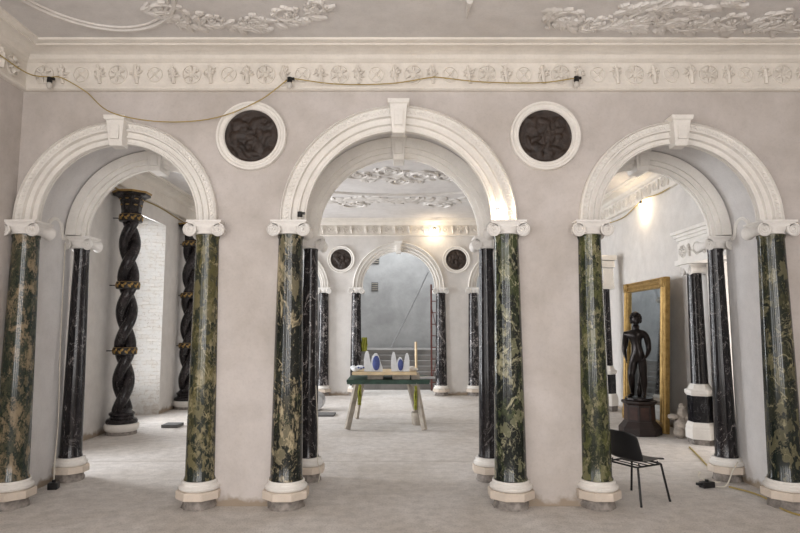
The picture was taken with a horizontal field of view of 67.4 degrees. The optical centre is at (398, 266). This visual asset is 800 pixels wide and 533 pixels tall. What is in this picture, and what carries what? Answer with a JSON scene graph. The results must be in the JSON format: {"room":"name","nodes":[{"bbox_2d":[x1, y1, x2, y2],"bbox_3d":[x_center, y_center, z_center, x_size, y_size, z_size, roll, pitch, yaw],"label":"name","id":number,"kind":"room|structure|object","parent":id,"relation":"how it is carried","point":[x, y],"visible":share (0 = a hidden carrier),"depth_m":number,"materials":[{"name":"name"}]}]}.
{"room":"historic interior","nodes":[
{"label":"historic interior","id":0,"kind":"room"},
{"bbox_2d":[0,77,23,370],"bbox_3d":[-4.515,-0.511,1.461,0.350,5.120,10.600,0,-6,0],"label":"wall","id":1,"kind":"structure","parent":0,"point":[11,97],"depth_m":6.66,"materials":[{"name":"paint"}]},
{"bbox_2d":[61,186,185,440],"bbox_3d":[-5.740,0.670,12.794,0.720,5.120,10.310,0,-6,0],"label":"wall","id":2,"kind":"structure","parent":0,"point":[102,326],"depth_m":11.25,"materials":[{"name":"paint"}]},
{"bbox_2d":[115,187,183,222],"bbox_3d":[-5.365,-1.297,13.457,0.024,0.091,7.501,0,-6,0],"label":"cable","id":3,"kind":"object","parent":2,"relation":"attached to","point":[115,187],"visible":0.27,"depth_m":13.67,"materials":[{"name":"brown rubber"}]},
{"bbox_2d":[130,217,165,415],"bbox_3d":[-5.765,1.038,13.575,0.792,4.550,0.120,3,-7,-24],"label":"wall","id":4,"kind":"structure","parent":0,"point":[150,261],"depth_m":13.56,"materials":[{"name":"brick"}]},
{"bbox_2d":[318,236,478,394],"bbox_3d":[0.000,1.191,17.797,11.200,5.120,0.550,0,-6,0],"label":"wall","id":5,"kind":"structure","parent":0,"point":[340,300],"depth_m":17.54,"materials":[{"name":"paint"}]},
{"bbox_2d":[303,252,328,286],"bbox_3d":[-3.185,0.029,17.642,2.290,1.180,0.399,0,-6,0],"label":"arch surround","id":6,"kind":"object","parent":5,"relation":"attached to","point":[323,278],"visible":0.2,"depth_m":17.57,"materials":[{"name":"white paint"}]},
{"bbox_2d":[327,246,354,272],"bbox_3d":[-1.690,-0.213,17.640,0.810,0.810,0.055,0,-6,0],"label":"roundel","id":7,"kind":"object","parent":5,"relation":"attached to","point":[340,259],"visible":1,"depth_m":17.64,"materials":[{"name":"white paint"}]},
{"bbox_2d":[353,240,443,286],"bbox_3d":[0.000,-0.065,17.652,2.670,1.371,0.399,0,-6,0],"label":"arch surround","id":8,"kind":"object","parent":5,"relation":"attached to","point":[398,246],"visible":0.99,"depth_m":17.62,"materials":[{"name":"white paint"}]},
{"bbox_2d":[442,246,469,272],"bbox_3d":[1.700,-0.203,17.639,0.810,0.810,0.055,0,-6,0],"label":"roundel","id":9,"kind":"object","parent":5,"relation":"attached to","point":[456,259],"visible":1,"depth_m":17.64,"materials":[{"name":"white paint"}]},
{"bbox_2d":[468,252,493,286],"bbox_3d":[3.185,0.029,17.642,2.290,1.180,0.399,0,-6,0],"label":"arch surround","id":10,"kind":"object","parent":5,"relation":"attached to","point":[473,278],"visible":0.2,"depth_m":17.57,"materials":[{"name":"white paint"}]},
{"bbox_2d":[303,252,493,347],"bbox_3d":[0.000,0.358,23.691,12.000,8.200,0.200,0,-6,0],"label":"wall","id":11,"kind":"structure","parent":0,"point":[399,277],"depth_m":23.47,"materials":[{"name":"grey paint"}]},
{"bbox_2d":[371,282,377,290],"bbox_3d":[-0.930,0.793,23.525,0.260,0.340,0.040,0,-6,0],"label":"air vent","id":12,"kind":"object","parent":11,"relation":"in","point":[374,285],"visible":1,"depth_m":23.52,"materials":[{"name":"grey metal"}]},
{"bbox_2d":[0,390,799,532],"bbox_3d":[0.000,2.821,8.252,14.500,0.100,31.000,0,-6,0],"label":"floor","id":13,"kind":"structure","parent":0,"point":[385,473],"depth_m":6.93,"materials":[{"name":"concrete"}]},
{"bbox_2d":[0,219,55,511],"bbox_3d":[-4.200,1.043,6.628,0.477,3.100,0.472,0,-6,0],"label":"marble column","id":14,"kind":"structure","parent":13,"relation":"on","point":[17,485],"depth_m":6.53,"materials":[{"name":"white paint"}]},
{"bbox_2d":[47,479,59,489],"bbox_3d":[-4.120,2.602,7.169,0.110,0.110,0.110,1,-6,-11],"label":"power socket","id":15,"kind":"object","parent":13,"relation":"on","point":[53,485],"visible":1,"depth_m":7.12,"materials":[{"name":"black plastic"}]},
{"bbox_2d":[52,236,102,482],"bbox_3d":[-4.171,1.161,7.761,0.413,3.100,0.413,0,-6,0],"label":"marble column","id":16,"kind":"structure","parent":13,"relation":"on","point":[71,464],"depth_m":7.67,"materials":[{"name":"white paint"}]},
{"bbox_2d":[103,189,151,435],"bbox_3d":[-5.063,0.825,11.175,0.653,4.475,0.647,0,-6,0],"label":"twisted column","id":17,"kind":"structure","parent":13,"relation":"on","point":[121,421],"depth_m":11.06,"materials":[{"name":"black stone"}]},
{"bbox_2d":[161,422,183,427],"bbox_3d":[-4.420,3.104,11.742,0.320,0.060,0.340,0,-6,0],"label":"stone slab","id":18,"kind":"object","parent":13,"relation":"on","point":[168,424],"visible":1,"depth_m":11.63,"materials":[{"name":"grey stone"}]},
{"bbox_2d":[173,222,195,409],"bbox_3d":[-5.122,1.188,14.655,0.652,4.475,0.647,2,-6,-20],"label":"twisted column","id":19,"kind":"structure","parent":13,"relation":"on","point":[180,402],"depth_m":14.51,"materials":[{"name":"black stone"}]},
{"bbox_2d":[175,220,225,511],"bbox_3d":[-2.150,1.043,6.628,0.461,3.100,0.452,0,-6,0],"label":"marble column","id":20,"kind":"structure","parent":13,"relation":"on","point":[199,490],"depth_m":6.50,"materials":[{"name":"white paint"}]},
{"bbox_2d":[262,219,313,511],"bbox_3d":[-1.215,1.043,6.628,0.477,3.100,0.472,0,-6,0],"label":"marble column","id":21,"kind":"structure","parent":13,"relation":"on","point":[286,489],"depth_m":6.50,"materials":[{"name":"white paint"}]},
{"bbox_2d":[297,211,304,218],"bbox_3d":[-1.089,-0.545,6.692,0.087,0.139,0.066,0,-6,0],"label":"lamp","id":22,"kind":"object","parent":21,"relation":"on","point":[300,214],"visible":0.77,"depth_m":6.67,"materials":[{"name":"plastic"}]},
{"bbox_2d":[302,236,327,482],"bbox_3d":[-1.154,1.161,7.761,0.413,3.100,0.413,0,-6,0],"label":"marble column","id":23,"kind":"structure","parent":13,"relation":"on","point":[310,470],"depth_m":7.67,"materials":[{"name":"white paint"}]},
{"bbox_2d":[316,388,320,483],"bbox_3d":[-0.994,2.070,7.414,0.047,1.182,0.078,6,-8,-44],"label":"power cable","id":24,"kind":"object","parent":13,"relation":"on","point":[316,388],"visible":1,"depth_m":7.44,"materials":[{"name":"grey plastic"}]},
{"bbox_2d":[318,391,324,409],"bbox_3d":[-1.960,3.172,14.147,0.420,0.420,0.540,0,-6,0],"label":"roll","id":25,"kind":"object","parent":13,"relation":"on","point":[321,398],"visible":0.38,"depth_m":13.91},
{"bbox_2d":[318,287,331,395],"bbox_3d":[-2.182,2.167,17.419,0.480,3.100,0.462,0,-6,0],"label":"marble column","id":26,"kind":"structure","parent":13,"relation":"on","point":[323,326],"depth_m":17.31,"materials":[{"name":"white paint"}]},
{"bbox_2d":[318,412,335,416],"bbox_3d":[-1.720,3.275,13.282,0.620,0.040,0.450,0,-6,0],"label":"board","id":27,"kind":"object","parent":13,"relation":"on","point":[320,414],"visible":0.64,"depth_m":13.13,"materials":[{"name":"grey wood"}]},
{"bbox_2d":[347,287,364,395],"bbox_3d":[-1.233,2.167,17.419,0.480,3.100,0.462,0,-6,0],"label":"marble column","id":28,"kind":"structure","parent":13,"relation":"on","point":[355,356],"depth_m":17.34,"materials":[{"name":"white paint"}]},
{"bbox_2d":[361,337,367,351],"bbox_3d":[-0.994,2.260,17.404,0.199,0.412,0.084,0,-6,0],"label":"jacket","id":29,"kind":"object","parent":28,"relation":"hanging from","point":[364,344],"visible":1,"depth_m":17.39,"materials":[{"name":"yellow fabric"}]},
{"bbox_2d":[344,375,429,429],"bbox_3d":[-0.214,2.705,12.085,1.627,0.930,1.616,0,-6,0],"label":"trestle table","id":30,"kind":"object","parent":13,"relation":"on","point":[356,380],"visible":0.9,"depth_m":11.53,"materials":[{"name":"green wood"}]},
{"bbox_2d":[358,384,361,404],"bbox_3d":[-0.742,2.454,11.472,0.071,0.397,0.084,2,-6,-15],"label":"rag","id":31,"kind":"object","parent":30,"relation":"hanging from","point":[360,386],"visible":1,"depth_m":11.46,"materials":[{"name":"fabric"}]},
{"bbox_2d":[368,375,383,378],"bbox_3d":[-0.450,2.175,11.939,0.300,0.092,0.600,0,-6,0],"label":"block","id":32,"kind":"object","parent":30,"relation":"on","point":[369,376],"visible":0.51,"depth_m":11.64,"materials":[{"name":"beige wood"}]},
{"bbox_2d":[392,375,409,378],"bbox_3d":[0.050,2.175,11.939,0.340,0.092,0.600,0,-6,0],"label":"block","id":33,"kind":"object","parent":30,"relation":"on","point":[393,376],"visible":0.51,"depth_m":11.64,"materials":[{"name":"beige wood"}]},
{"bbox_2d":[352,369,416,374],"bbox_3d":[-0.270,2.107,11.996,1.240,0.055,0.980,0,-6,0],"label":"board","id":34,"kind":"object","parent":33,"relation":"on","point":[385,371],"visible":0.66,"depth_m":11.51,"materials":[{"name":"brown wood"}]},
{"bbox_2d":[350,365,364,371],"bbox_3d":[-0.816,2.002,11.817,0.252,0.116,0.334,2,-6,-16],"label":"plastic bag","id":35,"kind":"object","parent":34,"relation":"on","point":[354,368],"visible":1,"depth_m":11.71,"materials":[{"name":"white plastic"}]},
{"bbox_2d":[364,351,371,370],"bbox_3d":[-0.602,1.855,11.769,0.153,0.398,0.104,0,-6,0],"label":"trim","id":36,"kind":"structure","parent":34,"relation":"on","point":[367,363],"depth_m":11.72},
{"bbox_2d":[371,353,382,371],"bbox_3d":[-0.422,1.869,11.709,0.224,0.358,0.140,0,-6,0],"label":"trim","id":37,"kind":"structure","parent":34,"relation":"on","point":[376,366],"depth_m":11.67,"materials":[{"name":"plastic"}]},
{"bbox_2d":[391,352,396,370],"bbox_3d":[-0.081,1.867,11.788,0.132,0.378,0.105,0,-6,0],"label":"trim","id":38,"kind":"structure","parent":34,"relation":"on","point":[393,358],"depth_m":11.74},
{"bbox_2d":[397,357,403,370],"bbox_3d":[0.048,1.913,11.745,0.163,0.278,0.140,0,-6,0],"label":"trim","id":39,"kind":"structure","parent":34,"relation":"on","point":[400,364],"depth_m":11.69,"materials":[{"name":"blue plastic"}]},
{"bbox_2d":[403,353,409,371],"bbox_3d":[0.151,1.873,11.747,0.132,0.358,0.104,0,-6,0],"label":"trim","id":40,"kind":"structure","parent":34,"relation":"on","point":[406,366],"depth_m":11.70,"materials":[{"name":"white"}]},
{"bbox_2d":[409,366,417,370],"bbox_3d":[0.295,2.012,11.835,0.184,0.100,0.140,0,-6,0],"label":"clay lump","id":41,"kind":"object","parent":34,"relation":"on","point":[412,368],"visible":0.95,"depth_m":11.79,"materials":[{"name":"paint"}]},
{"bbox_2d":[415,342,416,367],"bbox_3d":[0.357,1.820,12.232,0.030,0.565,0.061,3,-7,-26],"label":"batten","id":42,"kind":"object","parent":34,"relation":"on","point":[415,342],"visible":0.64,"depth_m":12.22,"materials":[{"name":"beige wood"}]},
{"bbox_2d":[414,386,416,409],"bbox_3d":[0.325,2.509,11.466,0.069,0.456,0.082,0,-6,0],"label":"rag","id":43,"kind":"object","parent":30,"relation":"hanging from","point":[415,391],"visible":1,"depth_m":11.45,"materials":[{"name":"fabric"}]},
{"bbox_2d":[411,372,419,378],"bbox_3d":[0.330,2.175,11.939,0.160,0.092,0.600,0,-6,0],"label":"block","id":44,"kind":"object","parent":30,"relation":"on","point":[417,376],"visible":0.73,"depth_m":11.64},
{"bbox_2d":[420,376,434,378],"bbox_3d":[0.570,2.200,11.886,0.300,0.030,0.220,0,-6,0],"label":"plank","id":45,"kind":"object","parent":30,"relation":"on","point":[421,377],"visible":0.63,"depth_m":11.78,"materials":[{"name":"grey wood"}]},
{"bbox_2d":[361,348,435,389],"bbox_3d":[0.150,3.489,20.891,3.400,1.190,3.880,0,-6,0],"label":"stairs","id":46,"kind":"structure","parent":13,"relation":"on","point":[385,354],"depth_m":20.13,"materials":[{"name":"grey stone"}]},
{"bbox_2d":[391,272,428,347],"bbox_3d":[0.400,1.530,21.256,1.356,2.724,0.070,0,-6,0],"label":"rail","id":47,"kind":"object","parent":46,"relation":"on","point":[427,272],"visible":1,"depth_m":21.22,"materials":[{"name":"grey metal"}]},
{"bbox_2d":[411,411,419,424],"bbox_3d":[0.380,3.035,12.000,0.250,0.250,0.246,0,-6,0],"label":"bucket","id":48,"kind":"object","parent":13,"relation":"on","point":[414,414],"visible":0.55,"depth_m":11.90,"materials":[{"name":"white plastic"}]},
{"bbox_2d":[430,284,435,390],"bbox_3d":[1.160,2.208,18.772,0.316,3.300,0.056,0,-6,0],"label":"scaffold tower","id":49,"kind":"object","parent":13,"relation":"on","point":[431,289],"visible":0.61,"depth_m":18.79,"materials":[{"name":"red metal"}]},
{"bbox_2d":[432,287,449,395],"bbox_3d":[1.233,2.167,17.419,0.480,3.100,0.462,0,-6,0],"label":"marble column","id":50,"kind":"structure","parent":13,"relation":"on","point":[441,388],"depth_m":17.29,"materials":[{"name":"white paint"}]},
{"bbox_2d":[465,287,478,395],"bbox_3d":[2.182,2.167,17.419,0.480,3.100,0.462,0,-6,0],"label":"marble column","id":51,"kind":"structure","parent":13,"relation":"on","point":[472,389],"depth_m":17.30,"materials":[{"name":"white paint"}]},
{"bbox_2d":[469,236,494,482],"bbox_3d":[1.154,1.161,7.761,0.413,3.100,0.413,0,-6,0],"label":"marble column","id":52,"kind":"structure","parent":13,"relation":"on","point":[483,465],"depth_m":7.66,"materials":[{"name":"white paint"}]},
{"bbox_2d":[483,219,534,511],"bbox_3d":[1.215,1.043,6.628,0.477,3.100,0.472,0,-6,0],"label":"marble column","id":53,"kind":"structure","parent":13,"relation":"on","point":[510,488],"depth_m":6.49,"materials":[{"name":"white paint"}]},
{"bbox_2d":[571,220,621,511],"bbox_3d":[2.150,1.043,6.628,0.461,3.100,0.452,0,-6,0],"label":"marble column","id":54,"kind":"structure","parent":13,"relation":"on","point":[599,491],"depth_m":6.50,"materials":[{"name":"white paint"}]},
{"bbox_2d":[602,255,618,411],"bbox_3d":[4.943,1.562,14.215,0.433,3.640,0.446,0,-6,0],"label":"wall column","id":55,"kind":"structure","parent":13,"relation":"on","point":[607,260],"depth_m":14.12,"materials":[{"name":"stone"}]},
{"bbox_2d":[618,399,661,436],"bbox_3d":[4.410,2.747,10.974,0.687,0.610,0.687,0,-6,0],"label":"pedestal","id":56,"kind":"object","parent":13,"relation":"on","point":[639,420],"visible":0.95,"depth_m":10.74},
{"bbox_2d":[622,311,653,400],"bbox_3d":[4.399,1.638,11.065,0.493,1.616,0.504,1,-6,-10],"label":"statue","id":57,"kind":"object","parent":56,"relation":"on","point":[637,357],"visible":1,"depth_m":10.98,"materials":[{"name":"brown metal"}]},
{"bbox_2d":[610,429,670,507],"bbox_3d":[2.663,2.229,6.797,0.523,0.776,0.555,3,-7,-28],"label":"chair","id":58,"kind":"object","parent":13,"relation":"on","point":[624,445],"visible":0.89,"depth_m":6.67,"materials":[{"name":"black plastic"}]},
{"bbox_2d":[622,276,669,433],"bbox_3d":[4.918,1.720,12.027,0.285,2.880,2.020,0,-6,0],"label":"mirror","id":59,"kind":"object","parent":13,"relation":"on","point":[650,298],"visible":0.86,"depth_m":11.57,"materials":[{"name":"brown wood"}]},
{"bbox_2d":[668,403,687,437],"bbox_3d":[4.965,2.714,10.575,0.412,0.594,0.278,0,-6,0],"label":"stone fragment","id":60,"kind":"object","parent":13,"relation":"on","point":[681,418],"visible":0.86,"depth_m":10.54,"materials":[{"name":"beige stone"}]},
{"bbox_2d":[689,446,706,465],"bbox_3d":[4.437,2.816,8.809,0.051,0.021,1.762,-2,-6,15],"label":"power cable","id":61,"kind":"object","parent":13,"relation":"on","point":[703,461],"visible":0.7,"depth_m":8.91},
{"bbox_2d":[696,479,714,488],"bbox_3d":[3.691,2.616,7.229,0.230,0.095,0.090,2,-6,-17],"label":"power socket","id":62,"kind":"object","parent":13,"relation":"on","point":[707,483],"visible":1,"depth_m":7.20,"materials":[{"name":"black plastic"}]},
{"bbox_2d":[698,471,719,482],"bbox_3d":[3.900,2.677,7.692,0.177,0.066,0.550,0,-6,0],"label":"power cable","id":63,"kind":"object","parent":13,"relation":"on","point":[698,471],"visible":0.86,"depth_m":7.58,"materials":[{"name":"white plastic"}]},
{"bbox_2d":[694,236,744,482],"bbox_3d":[4.171,1.161,7.761,0.413,3.100,0.413,0,-6,0],"label":"marble column","id":64,"kind":"structure","parent":13,"relation":"on","point":[722,462],"depth_m":7.67,"materials":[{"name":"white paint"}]},
{"bbox_2d":[715,462,737,487],"bbox_3d":[4.000,2.531,7.289,0.404,0.274,0.092,2,-6,-15],"label":"power cable","id":65,"kind":"object","parent":13,"relation":"on","point":[737,462],"visible":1,"depth_m":7.26,"materials":[{"name":"white plastic"}]},
{"bbox_2d":[729,486,799,515],"bbox_3d":[4.319,2.530,6.066,0.384,0.017,2.400,3,-7,-24],"label":"power cable","id":66,"kind":"object","parent":13,"relation":"on","point":[783,509],"visible":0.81,"depth_m":6.82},
{"bbox_2d":[741,219,799,510],"bbox_3d":[4.200,1.043,6.628,0.477,3.100,0.472,0,-6,0],"label":"marble column","id":67,"kind":"structure","parent":13,"relation":"on","point":[781,484],"depth_m":6.52,"materials":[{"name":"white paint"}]},
{"bbox_2d":[0,0,799,217],"bbox_3d":[0.000,-2.542,7.152,13.500,0.100,22.300,0,-6,0],"label":"ceiling","id":68,"kind":"structure","parent":0,"point":[349,18],"depth_m":6.34,"materials":[{"name":"paint"}]},
{"bbox_2d":[18,0,335,35],"bbox_3d":[-2.388,-2.612,5.922,3.084,0.056,1.840,4,-7,-33],"label":"ornament","id":69,"kind":"object","parent":68,"relation":"attached to","point":[256,24],"visible":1,"depth_m":6.24,"materials":[{"name":"paint"}]},
{"bbox_2d":[327,196,468,207],"bbox_3d":[-0.020,-1.655,15.108,6.623,0.069,1.951,0,-6,0],"label":"ornament","id":70,"kind":"object","parent":68,"relation":"attached to","point":[444,202],"visible":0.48,"depth_m":15.08,"materials":[{"name":"paint"}]},
{"bbox_2d":[333,191,463,195],"bbox_3d":[0.000,-1.760,14.125,3.059,0.087,0.419,0,-6,0],"label":"ornament","id":71,"kind":"object","parent":68,"relation":"attached to","point":[336,192],"depth_m":14.30,"materials":[{"name":"paint"}]},
{"bbox_2d":[348,167,451,184],"bbox_3d":[0.043,-1.925,12.546,2.205,0.087,1.401,0,-6,0],"label":"ornament","id":72,"kind":"object","parent":68,"relation":"attached to","point":[400,178],"depth_m":12.64,"materials":[{"name":"paint"}]},
{"bbox_2d":[465,0,472,19],"bbox_3d":[0.700,-2.594,6.081,0.070,0.060,0.362,0,-6,0],"label":"ornament","id":73,"kind":"object","parent":68,"relation":"attached to","point":[468,2],"visible":1,"depth_m":5.96,"materials":[{"name":"paint"}]},
{"bbox_2d":[541,0,799,37],"bbox_3d":[3.070,-2.577,6.221,3.248,0.049,0.849,0,-6,0],"label":"ornament","id":74,"kind":"object","parent":68,"relation":"attached to","point":[635,24],"visible":1,"depth_m":6.25,"materials":[{"name":"paint"}]},
{"bbox_2d":[17,92,799,505],"bbox_3d":[-0.015,0.097,7.299,10.730,5.120,1.140,0,-6,0],"label":"wall","id":75,"kind":"structure","parent":0,"point":[767,123],"depth_m":6.88,"materials":[{"name":"paint"}]},
{"bbox_2d":[47,217,66,240],"bbox_3d":[-4.315,-0.525,7.384,0.052,0.300,0.820,0,-6,0],"label":"trim","id":76,"kind":"structure","parent":75,"relation":"attached to","point":[52,219],"depth_m":7.64,"materials":[{"name":"white paint"}]},
{"bbox_2d":[53,243,65,479],"bbox_3d":[-4.196,1.130,7.461,0.043,2.902,0.326,4,-7,-34],"label":"power cable","id":77,"kind":"object","parent":75,"relation":"attached to","point":[65,243],"visible":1,"depth_m":7.56,"materials":[{"name":"black rubber"}]},
{"bbox_2d":[12,114,217,220],"bbox_3d":[-3.185,-1.096,6.851,2.290,1.180,0.399,0,-6,0],"label":"arch surround","id":78,"kind":"object","parent":75,"relation":"attached to","point":[118,132],"visible":1,"depth_m":6.82,"materials":[{"name":"white paint"}]},
{"bbox_2d":[65,149,180,235],"bbox_3d":[-3.185,-0.981,7.955,2.290,1.180,0.459,0,-6,0],"label":"arch surround","id":79,"kind":"object","parent":75,"relation":"attached to","point":[86,203],"visible":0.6,"depth_m":7.84,"materials":[{"name":"white paint"}]},
{"bbox_2d":[0,55,286,122],"bbox_3d":[-2.893,-1.955,6.702,3.200,0.612,0.932,2,-6,-19],"label":"cable","id":80,"kind":"object","parent":75,"relation":"hanging from","point":[0,55],"visible":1,"depth_m":6.81,"materials":[{"name":"brown rubber"}]},
{"bbox_2d":[46,77,54,88],"bbox_3d":[-3.949,-2.081,6.807,0.087,0.139,0.066,0,-6,0],"label":"lamp","id":81,"kind":"object","parent":80,"relation":"hanging from","point":[49,85],"visible":1,"depth_m":6.79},
{"bbox_2d":[216,101,286,170],"bbox_3d":[-1.685,-1.496,6.865,0.810,0.810,0.055,0,-6,0],"label":"roundel","id":82,"kind":"object","parent":75,"relation":"attached to","point":[253,137],"visible":0.99,"depth_m":6.87,"materials":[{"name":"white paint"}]},
{"bbox_2d":[117,171,678,235],"bbox_3d":[-0.026,-1.643,12.935,10.707,0.490,9.710,0,-6,0],"label":"trim","id":83,"kind":"structure","parent":75,"relation":"attached to","point":[165,194],"depth_m":14.95,"materials":[{"name":"paint"}]},
{"bbox_2d":[279,98,517,218],"bbox_3d":[0.000,-1.190,6.861,2.670,1.371,0.399,0,-6,0],"label":"arch surround","id":84,"kind":"object","parent":75,"relation":"attached to","point":[398,118],"visible":0.98,"depth_m":6.83,"materials":[{"name":"white paint"}]},
{"bbox_2d":[306,135,490,235],"bbox_3d":[0.000,-1.075,7.964,2.670,1.370,0.459,0,-6,0],"label":"arch surround","id":85,"kind":"object","parent":75,"relation":"attached to","point":[397,149],"visible":0.93,"depth_m":7.85,"materials":[{"name":"white paint"}]},
{"bbox_2d":[0,7,799,91],"bbox_3d":[0.305,-2.814,1.701,9.290,0.490,10.600,0,-6,0],"label":"trim","id":86,"kind":"structure","parent":75,"relation":"attached to","point":[94,64],"depth_m":6.89,"materials":[{"name":"paint"}]},
{"bbox_2d":[295,76,573,84],"bbox_3d":[0.393,-2.117,6.825,3.257,0.106,0.040,0,-6,0],"label":"cable","id":87,"kind":"object","parent":75,"relation":"attached to","point":[433,76],"visible":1,"depth_m":6.83,"materials":[{"name":"brown rubber"}]},
{"bbox_2d":[287,77,294,88],"bbox_3d":[-1.224,-2.081,6.807,0.087,0.139,0.066,0,-6,0],"label":"lamp","id":88,"kind":"object","parent":87,"relation":"hanging from","point":[289,79],"visible":1,"depth_m":6.79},
{"bbox_2d":[574,76,581,87],"bbox_3d":[2.031,-2.091,6.808,0.087,0.139,0.066,0,-6,0],"label":"lamp","id":89,"kind":"object","parent":87,"relation":"hanging from","point":[576,78],"visible":1,"depth_m":6.79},
{"bbox_2d":[510,101,580,170],"bbox_3d":[1.680,-1.496,6.865,0.810,0.810,0.055,0,-6,0],"label":"roundel","id":90,"kind":"object","parent":75,"relation":"attached to","point":[544,135],"visible":1,"depth_m":6.87,"materials":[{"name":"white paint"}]},
{"bbox_2d":[616,149,731,235],"bbox_3d":[3.185,-0.981,7.955,2.290,1.180,0.459,0,-6,0],"label":"arch surround","id":91,"kind":"object","parent":75,"relation":"attached to","point":[710,203],"visible":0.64,"depth_m":7.84,"materials":[{"name":"white paint"}]},
{"bbox_2d":[579,114,784,220],"bbox_3d":[3.185,-1.096,6.851,2.290,1.180,0.399,0,-6,0],"label":"arch surround","id":92,"kind":"object","parent":75,"relation":"attached to","point":[677,131],"visible":0.98,"depth_m":6.82,"materials":[{"name":"white paint"}]},
{"bbox_2d":[730,217,749,240],"bbox_3d":[4.315,-0.525,7.384,0.052,0.300,0.820,0,-6,0],"label":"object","id":93,"kind":"structure","parent":75,"relation":"attached to","point":[744,219],"depth_m":7.64,"materials":[{"name":"white paint"}]},
{"bbox_2d":[601,185,735,427],"bbox_3d":[5.495,0.688,12.969,0.350,5.120,10.260,0,-6,0],"label":"wall","id":94,"kind":"structure","parent":0,"point":[641,242],"depth_m":12.05,"materials":[{"name":"paint"}]},
{"bbox_2d":[610,187,670,222],"bbox_3d":[5.236,-1.351,13.319,0.325,0.271,8.211,0,-6,-3],"label":"cable","id":95,"kind":"object","parent":94,"relation":"attached to","point":[669,187],"visible":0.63,"depth_m":12.87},
{"bbox_2d":[670,221,725,445],"bbox_3d":[5.090,1.064,9.290,0.460,3.610,2.660,0,-6,0],"label":"column","id":96,"kind":"structure","parent":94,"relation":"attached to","point":[699,429],"depth_m":10.07,"materials":[{"name":"stone"}]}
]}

